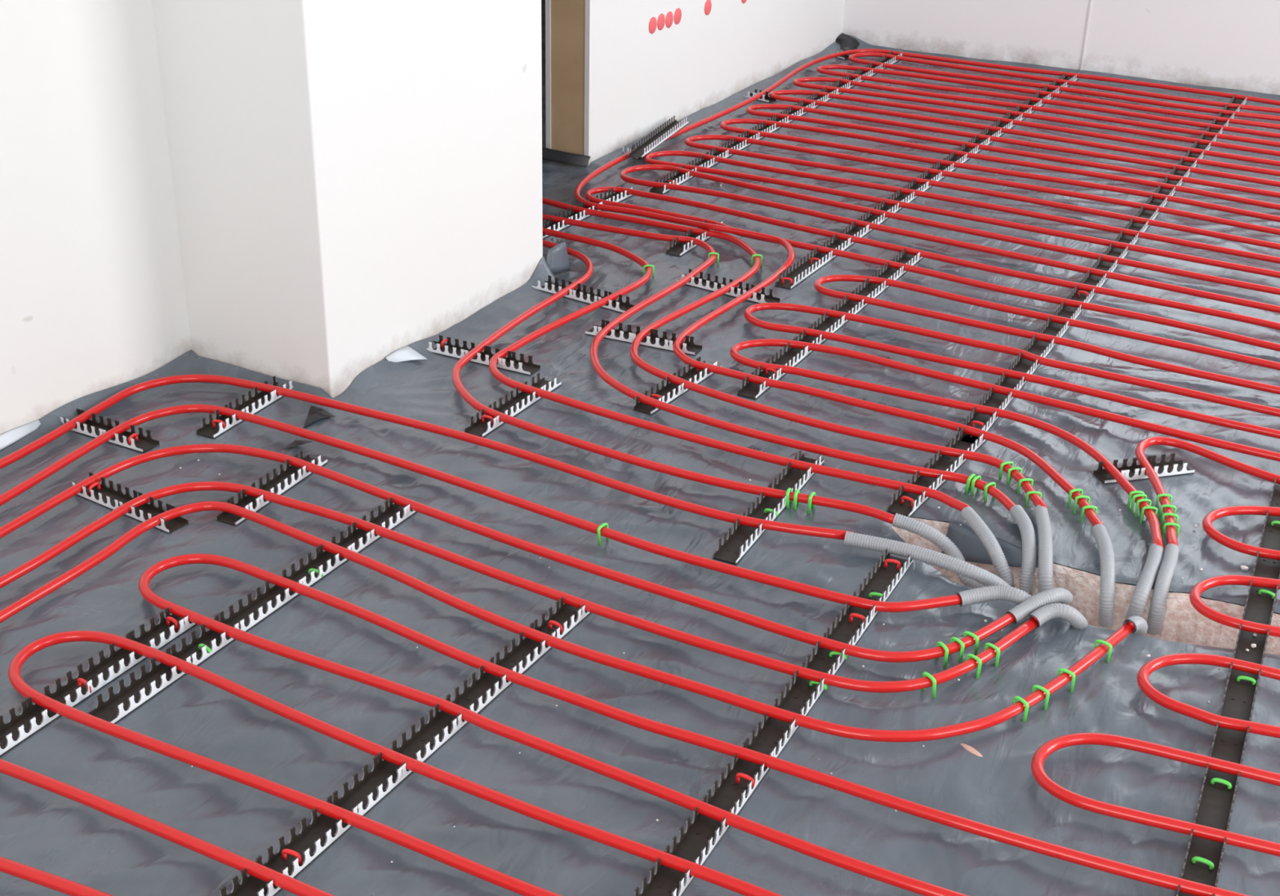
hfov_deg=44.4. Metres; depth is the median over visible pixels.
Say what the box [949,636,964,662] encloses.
green staple
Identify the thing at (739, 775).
red staple
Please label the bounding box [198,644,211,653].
green staple
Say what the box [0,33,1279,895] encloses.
sheet
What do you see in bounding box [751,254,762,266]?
green staple
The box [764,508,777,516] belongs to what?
green staple
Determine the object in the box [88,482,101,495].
red staple
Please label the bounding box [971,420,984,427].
red staple
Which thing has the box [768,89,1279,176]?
pipe
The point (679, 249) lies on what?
rail
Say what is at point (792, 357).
rail
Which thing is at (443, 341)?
red staple
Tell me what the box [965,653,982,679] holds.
green staple
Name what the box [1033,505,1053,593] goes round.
pipe sleeve
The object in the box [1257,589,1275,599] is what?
green staple
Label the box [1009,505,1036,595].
pipe sleeve
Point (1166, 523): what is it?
green staple
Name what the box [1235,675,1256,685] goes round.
green staple
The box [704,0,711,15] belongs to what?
dot
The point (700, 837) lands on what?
rail
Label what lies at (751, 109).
pipe
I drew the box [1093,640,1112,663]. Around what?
green staple
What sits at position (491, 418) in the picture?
red staple
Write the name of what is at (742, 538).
rail
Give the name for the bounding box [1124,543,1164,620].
pipe sleeve
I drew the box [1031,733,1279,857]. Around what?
pipe
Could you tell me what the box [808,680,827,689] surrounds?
green staple
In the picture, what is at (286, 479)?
rail
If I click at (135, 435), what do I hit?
red staple
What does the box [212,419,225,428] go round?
red staple
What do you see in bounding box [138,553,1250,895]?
pipe
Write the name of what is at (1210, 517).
pipe
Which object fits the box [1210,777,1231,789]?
green staple
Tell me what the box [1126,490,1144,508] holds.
green staple
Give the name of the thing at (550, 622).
red staple
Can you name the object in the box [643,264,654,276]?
green staple
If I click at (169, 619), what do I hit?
red staple
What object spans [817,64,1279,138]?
pipe
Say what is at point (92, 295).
wall
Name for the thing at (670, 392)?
rail
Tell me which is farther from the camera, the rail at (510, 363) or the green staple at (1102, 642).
the rail at (510, 363)
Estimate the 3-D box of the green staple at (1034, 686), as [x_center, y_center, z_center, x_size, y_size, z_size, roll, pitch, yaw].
[0.519,0.323,2.033,0.006,0.031,0.025,-22,35,-40]
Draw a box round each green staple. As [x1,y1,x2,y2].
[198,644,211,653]
[307,568,323,577]
[596,523,608,545]
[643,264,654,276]
[707,252,719,264]
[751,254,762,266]
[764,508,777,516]
[785,488,791,508]
[793,488,799,510]
[807,492,815,514]
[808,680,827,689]
[829,651,847,659]
[868,592,885,598]
[921,671,936,698]
[934,641,948,668]
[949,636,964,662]
[963,631,978,655]
[964,473,975,493]
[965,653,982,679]
[970,475,981,496]
[983,482,995,502]
[983,642,999,666]
[998,461,1013,479]
[1006,466,1022,484]
[1012,696,1029,721]
[1017,478,1033,493]
[1024,491,1041,507]
[1031,684,1049,710]
[1057,668,1075,693]
[1066,488,1083,507]
[1073,495,1089,514]
[1079,505,1097,523]
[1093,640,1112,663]
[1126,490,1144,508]
[1129,493,1146,512]
[1134,498,1151,517]
[1139,506,1157,524]
[1154,493,1172,511]
[1158,504,1176,521]
[1160,512,1178,530]
[1161,522,1180,540]
[1191,856,1213,870]
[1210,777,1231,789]
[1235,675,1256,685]
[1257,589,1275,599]
[1270,520,1279,525]
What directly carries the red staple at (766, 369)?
attached to the rail at (792, 357)
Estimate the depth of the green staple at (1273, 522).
2.47 m
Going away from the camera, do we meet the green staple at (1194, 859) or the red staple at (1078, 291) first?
the green staple at (1194, 859)
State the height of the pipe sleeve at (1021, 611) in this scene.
0.043 m
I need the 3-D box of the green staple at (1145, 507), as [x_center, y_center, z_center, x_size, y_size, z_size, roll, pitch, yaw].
[0.804,0.106,2.479,0.025,0.031,0.008,3,27,4]
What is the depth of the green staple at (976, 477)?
2.55 m
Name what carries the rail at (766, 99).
on the sheet
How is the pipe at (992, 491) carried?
on the sheet
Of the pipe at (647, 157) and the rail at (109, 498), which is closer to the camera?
the rail at (109, 498)
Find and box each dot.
[648,17,657,34]
[657,13,665,30]
[665,11,673,27]
[673,8,681,24]
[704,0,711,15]
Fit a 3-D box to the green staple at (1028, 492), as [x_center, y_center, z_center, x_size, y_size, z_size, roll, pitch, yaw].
[0.631,0.084,2.516,0.025,0.031,0.008,3,27,3]
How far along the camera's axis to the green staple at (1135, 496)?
2.51 m
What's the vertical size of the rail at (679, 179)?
0.022 m
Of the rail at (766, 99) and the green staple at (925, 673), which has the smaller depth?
the green staple at (925, 673)
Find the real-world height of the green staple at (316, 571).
0.009 m
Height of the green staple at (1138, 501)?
0.031 m
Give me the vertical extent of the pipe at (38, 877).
0.015 m
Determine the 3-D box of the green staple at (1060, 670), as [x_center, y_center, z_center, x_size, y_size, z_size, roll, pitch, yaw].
[0.562,0.306,2.070,0.025,0.031,0.007,22,33,35]
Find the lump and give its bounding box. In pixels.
[1240,565,1248,570]
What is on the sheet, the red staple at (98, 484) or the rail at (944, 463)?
the rail at (944, 463)
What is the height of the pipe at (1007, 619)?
0.019 m
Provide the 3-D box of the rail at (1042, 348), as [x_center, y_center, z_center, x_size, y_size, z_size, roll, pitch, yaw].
[1.236,-0.566,3.840,0.039,0.022,2.837,15,30,24]
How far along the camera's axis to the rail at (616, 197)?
3.77 m
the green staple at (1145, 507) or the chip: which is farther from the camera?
the green staple at (1145, 507)
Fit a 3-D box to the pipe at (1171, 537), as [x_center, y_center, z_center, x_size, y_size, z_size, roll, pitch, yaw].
[1.261,0.182,2.341,1.096,0.018,0.415,15,30,25]
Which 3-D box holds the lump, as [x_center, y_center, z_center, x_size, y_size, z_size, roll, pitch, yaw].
[0.908,0.180,2.358,0.009,0.009,0.012,-16,32,-31]
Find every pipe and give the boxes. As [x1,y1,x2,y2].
[0,374,852,540]
[0,404,962,612]
[0,444,1015,662]
[0,481,1038,693]
[0,501,1135,742]
[0,759,335,895]
[0,856,114,895]
[8,631,782,895]
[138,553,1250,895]
[452,240,896,524]
[488,227,969,511]
[542,197,1047,508]
[542,214,1015,511]
[573,48,1279,526]
[584,186,1279,351]
[619,164,1279,313]
[644,150,1279,278]
[684,134,1279,249]
[720,118,1279,222]
[729,338,1279,548]
[743,302,1279,439]
[746,104,1279,198]
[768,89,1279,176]
[792,77,1279,156]
[813,275,1279,395]
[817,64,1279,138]
[848,52,1279,121]
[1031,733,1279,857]
[1135,436,1279,546]
[1137,653,1279,738]
[1189,574,1279,637]
[1202,505,1279,560]
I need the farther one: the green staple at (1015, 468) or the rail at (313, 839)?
the green staple at (1015, 468)
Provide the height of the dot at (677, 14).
0.045 m
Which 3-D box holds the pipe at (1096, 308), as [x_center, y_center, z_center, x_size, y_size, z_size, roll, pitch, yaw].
[0.960,-0.323,3.333,2.539,0.015,0.172,16,30,26]
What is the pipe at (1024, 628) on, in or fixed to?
on the sheet
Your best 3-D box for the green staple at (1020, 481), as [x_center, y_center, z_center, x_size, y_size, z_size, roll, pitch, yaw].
[0.628,0.063,2.557,0.025,0.031,0.008,-2,27,-8]
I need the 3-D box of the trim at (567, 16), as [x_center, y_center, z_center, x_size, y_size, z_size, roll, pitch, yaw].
[-0.146,-1.882,3.653,0.104,2.520,0.076,15,30,25]
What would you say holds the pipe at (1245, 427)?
on the sheet
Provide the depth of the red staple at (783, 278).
3.38 m
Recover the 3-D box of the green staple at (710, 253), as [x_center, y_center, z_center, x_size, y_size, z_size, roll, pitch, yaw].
[0.164,-0.422,3.500,0.025,0.031,0.009,2,27,1]
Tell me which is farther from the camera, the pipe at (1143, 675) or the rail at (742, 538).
the rail at (742, 538)
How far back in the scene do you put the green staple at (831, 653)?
2.12 m
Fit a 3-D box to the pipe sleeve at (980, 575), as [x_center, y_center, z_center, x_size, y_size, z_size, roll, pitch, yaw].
[0.430,0.182,2.347,0.258,0.071,0.057,9,28,14]
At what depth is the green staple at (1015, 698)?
2.00 m
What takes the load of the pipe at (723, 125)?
on the sheet
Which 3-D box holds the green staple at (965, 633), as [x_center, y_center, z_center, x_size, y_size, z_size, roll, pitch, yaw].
[0.452,0.266,2.143,0.007,0.031,0.025,-21,34,-38]
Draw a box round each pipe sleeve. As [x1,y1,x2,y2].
[844,531,1011,586]
[892,513,986,588]
[955,585,1032,607]
[960,506,1014,587]
[1005,587,1072,625]
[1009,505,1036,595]
[1026,603,1088,629]
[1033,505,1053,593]
[1092,524,1115,627]
[1122,616,1147,635]
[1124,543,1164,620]
[1146,543,1179,635]
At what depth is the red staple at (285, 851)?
1.73 m
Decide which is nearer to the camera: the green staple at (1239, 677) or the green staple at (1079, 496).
the green staple at (1239, 677)
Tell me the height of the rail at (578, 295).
0.022 m
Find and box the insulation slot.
[891,517,1279,655]
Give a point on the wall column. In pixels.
(354, 182)
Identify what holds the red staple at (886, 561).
attached to the rail at (700, 837)
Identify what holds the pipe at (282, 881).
on the sheet
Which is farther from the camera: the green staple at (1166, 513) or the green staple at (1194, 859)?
the green staple at (1166, 513)
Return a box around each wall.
[0,0,191,435]
[842,0,1279,94]
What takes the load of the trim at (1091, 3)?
attached to the wall at (1228, 44)
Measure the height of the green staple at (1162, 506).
0.031 m
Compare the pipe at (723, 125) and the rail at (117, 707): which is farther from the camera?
the pipe at (723, 125)
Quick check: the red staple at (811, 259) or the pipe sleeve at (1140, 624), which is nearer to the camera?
the pipe sleeve at (1140, 624)
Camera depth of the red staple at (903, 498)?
2.50 m
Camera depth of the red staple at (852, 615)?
2.19 m
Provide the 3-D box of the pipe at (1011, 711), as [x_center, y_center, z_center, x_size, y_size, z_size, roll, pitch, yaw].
[-0.135,0.227,2.187,1.677,0.021,0.538,2,27,1]
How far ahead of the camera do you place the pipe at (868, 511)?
2.64 m
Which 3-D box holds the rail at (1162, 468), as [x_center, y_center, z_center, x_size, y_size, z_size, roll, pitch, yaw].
[0.846,0.033,2.628,0.170,0.022,0.038,-6,28,-15]
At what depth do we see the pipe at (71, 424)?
2.63 m
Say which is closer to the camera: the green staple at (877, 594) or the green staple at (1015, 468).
the green staple at (877, 594)
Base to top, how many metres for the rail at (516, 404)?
0.022 m
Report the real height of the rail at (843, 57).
0.022 m
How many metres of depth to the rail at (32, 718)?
2.02 m
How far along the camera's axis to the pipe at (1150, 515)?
2.83 m
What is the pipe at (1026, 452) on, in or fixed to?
on the sheet
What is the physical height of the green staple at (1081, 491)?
0.031 m
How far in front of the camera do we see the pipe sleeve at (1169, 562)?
2.29 m
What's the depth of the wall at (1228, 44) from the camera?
5.16 m
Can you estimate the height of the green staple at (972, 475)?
0.031 m
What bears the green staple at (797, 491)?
attached to the sheet
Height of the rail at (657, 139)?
0.022 m
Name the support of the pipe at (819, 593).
on the rail at (700, 837)
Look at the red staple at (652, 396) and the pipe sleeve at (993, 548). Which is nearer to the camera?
the pipe sleeve at (993, 548)
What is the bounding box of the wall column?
[151,0,542,398]
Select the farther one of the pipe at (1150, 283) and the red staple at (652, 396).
the pipe at (1150, 283)
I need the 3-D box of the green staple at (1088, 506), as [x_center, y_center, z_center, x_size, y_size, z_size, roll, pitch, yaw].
[0.709,0.104,2.478,0.025,0.031,0.008,1,27,-1]
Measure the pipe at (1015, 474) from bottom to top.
0.019 m
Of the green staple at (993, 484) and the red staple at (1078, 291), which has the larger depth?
the red staple at (1078, 291)
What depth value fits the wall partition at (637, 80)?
4.45 m
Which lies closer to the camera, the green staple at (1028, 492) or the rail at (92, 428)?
the green staple at (1028, 492)
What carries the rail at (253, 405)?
on the sheet
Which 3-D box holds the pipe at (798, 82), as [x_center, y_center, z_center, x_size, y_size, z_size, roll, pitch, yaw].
[1.506,-0.916,4.542,2.278,0.015,0.144,15,30,25]
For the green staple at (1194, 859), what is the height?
0.009 m
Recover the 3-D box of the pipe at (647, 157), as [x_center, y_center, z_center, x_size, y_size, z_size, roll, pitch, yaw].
[1.090,-0.506,3.703,2.424,0.015,0.151,15,30,25]
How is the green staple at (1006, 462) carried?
attached to the sheet
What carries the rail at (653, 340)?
on the sheet
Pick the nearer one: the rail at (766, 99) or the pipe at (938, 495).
the pipe at (938, 495)
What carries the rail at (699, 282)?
on the sheet
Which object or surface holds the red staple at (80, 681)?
attached to the rail at (32, 718)
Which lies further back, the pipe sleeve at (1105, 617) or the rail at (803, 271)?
the rail at (803, 271)
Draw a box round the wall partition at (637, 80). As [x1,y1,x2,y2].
[545,0,844,167]
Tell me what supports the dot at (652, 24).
attached to the wall partition at (637, 80)
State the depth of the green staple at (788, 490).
2.49 m
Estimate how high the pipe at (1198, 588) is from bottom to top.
0.015 m
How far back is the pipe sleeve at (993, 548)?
2.39 m
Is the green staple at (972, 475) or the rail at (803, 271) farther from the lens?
the rail at (803, 271)
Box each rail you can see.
[0,607,195,756]
[60,408,159,453]
[71,472,188,533]
[88,497,416,724]
[195,376,293,439]
[215,450,327,525]
[219,597,590,895]
[424,335,540,375]
[464,373,561,437]
[531,275,635,313]
[542,185,632,239]
[585,319,702,355]
[622,144,644,159]
[628,115,688,158]
[632,356,721,415]
[634,549,913,895]
[649,51,904,194]
[665,220,722,257]
[675,268,780,303]
[712,450,824,564]
[737,248,923,399]
[742,88,776,102]
[774,71,1079,289]
[835,49,848,59]
[886,427,986,517]
[956,93,1248,444]
[1092,453,1195,484]
[1176,477,1279,895]
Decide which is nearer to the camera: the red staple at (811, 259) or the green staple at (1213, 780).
the green staple at (1213, 780)
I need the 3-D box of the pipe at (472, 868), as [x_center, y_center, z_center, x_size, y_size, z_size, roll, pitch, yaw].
[-0.043,0.466,1.710,1.746,0.015,0.165,15,30,25]
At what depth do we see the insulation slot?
2.34 m
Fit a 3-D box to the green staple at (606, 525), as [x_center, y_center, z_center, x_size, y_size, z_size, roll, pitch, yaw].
[-0.056,0.130,2.388,0.008,0.031,0.025,18,31,30]
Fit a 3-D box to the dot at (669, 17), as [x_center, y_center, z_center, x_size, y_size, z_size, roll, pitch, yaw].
[0.082,-1.190,4.356,0.003,0.045,0.045,15,30,25]
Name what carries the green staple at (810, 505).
attached to the sheet
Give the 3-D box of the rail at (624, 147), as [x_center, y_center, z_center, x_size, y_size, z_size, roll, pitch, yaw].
[-0.018,-0.806,4.257,0.038,0.022,0.082,-20,34,-36]
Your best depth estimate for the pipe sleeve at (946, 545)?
2.41 m
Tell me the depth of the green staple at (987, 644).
2.11 m
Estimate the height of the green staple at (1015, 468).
0.031 m
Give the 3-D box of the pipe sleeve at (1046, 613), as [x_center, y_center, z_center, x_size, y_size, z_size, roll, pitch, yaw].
[0.602,0.253,2.220,0.120,0.081,0.045,-16,32,-31]
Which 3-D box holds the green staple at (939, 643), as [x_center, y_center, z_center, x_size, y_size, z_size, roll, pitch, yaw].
[0.408,0.278,2.117,0.006,0.031,0.025,-7,28,-20]
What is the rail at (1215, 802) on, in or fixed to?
on the sheet
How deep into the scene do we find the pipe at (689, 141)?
4.01 m
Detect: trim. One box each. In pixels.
[551,0,585,155]
[1080,0,1093,70]
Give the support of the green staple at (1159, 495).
attached to the sheet
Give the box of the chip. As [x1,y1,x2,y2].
[956,742,982,757]
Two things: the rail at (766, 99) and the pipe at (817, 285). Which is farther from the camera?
the rail at (766, 99)
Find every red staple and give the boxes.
[77,678,91,693]
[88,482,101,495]
[127,433,138,444]
[165,616,179,631]
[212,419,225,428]
[281,848,302,865]
[440,338,448,348]
[481,414,493,425]
[548,620,563,634]
[650,394,661,398]
[735,773,754,787]
[764,368,776,377]
[781,277,792,284]
[809,257,821,264]
[848,613,865,626]
[883,559,901,570]
[900,496,913,508]
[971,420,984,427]
[1076,290,1088,297]
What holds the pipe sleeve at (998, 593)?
attached to the pipe at (819, 593)
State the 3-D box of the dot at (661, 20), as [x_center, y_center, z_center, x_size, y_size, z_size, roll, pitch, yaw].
[0.059,-1.173,4.316,0.003,0.045,0.045,15,30,25]
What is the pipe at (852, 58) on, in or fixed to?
on the sheet

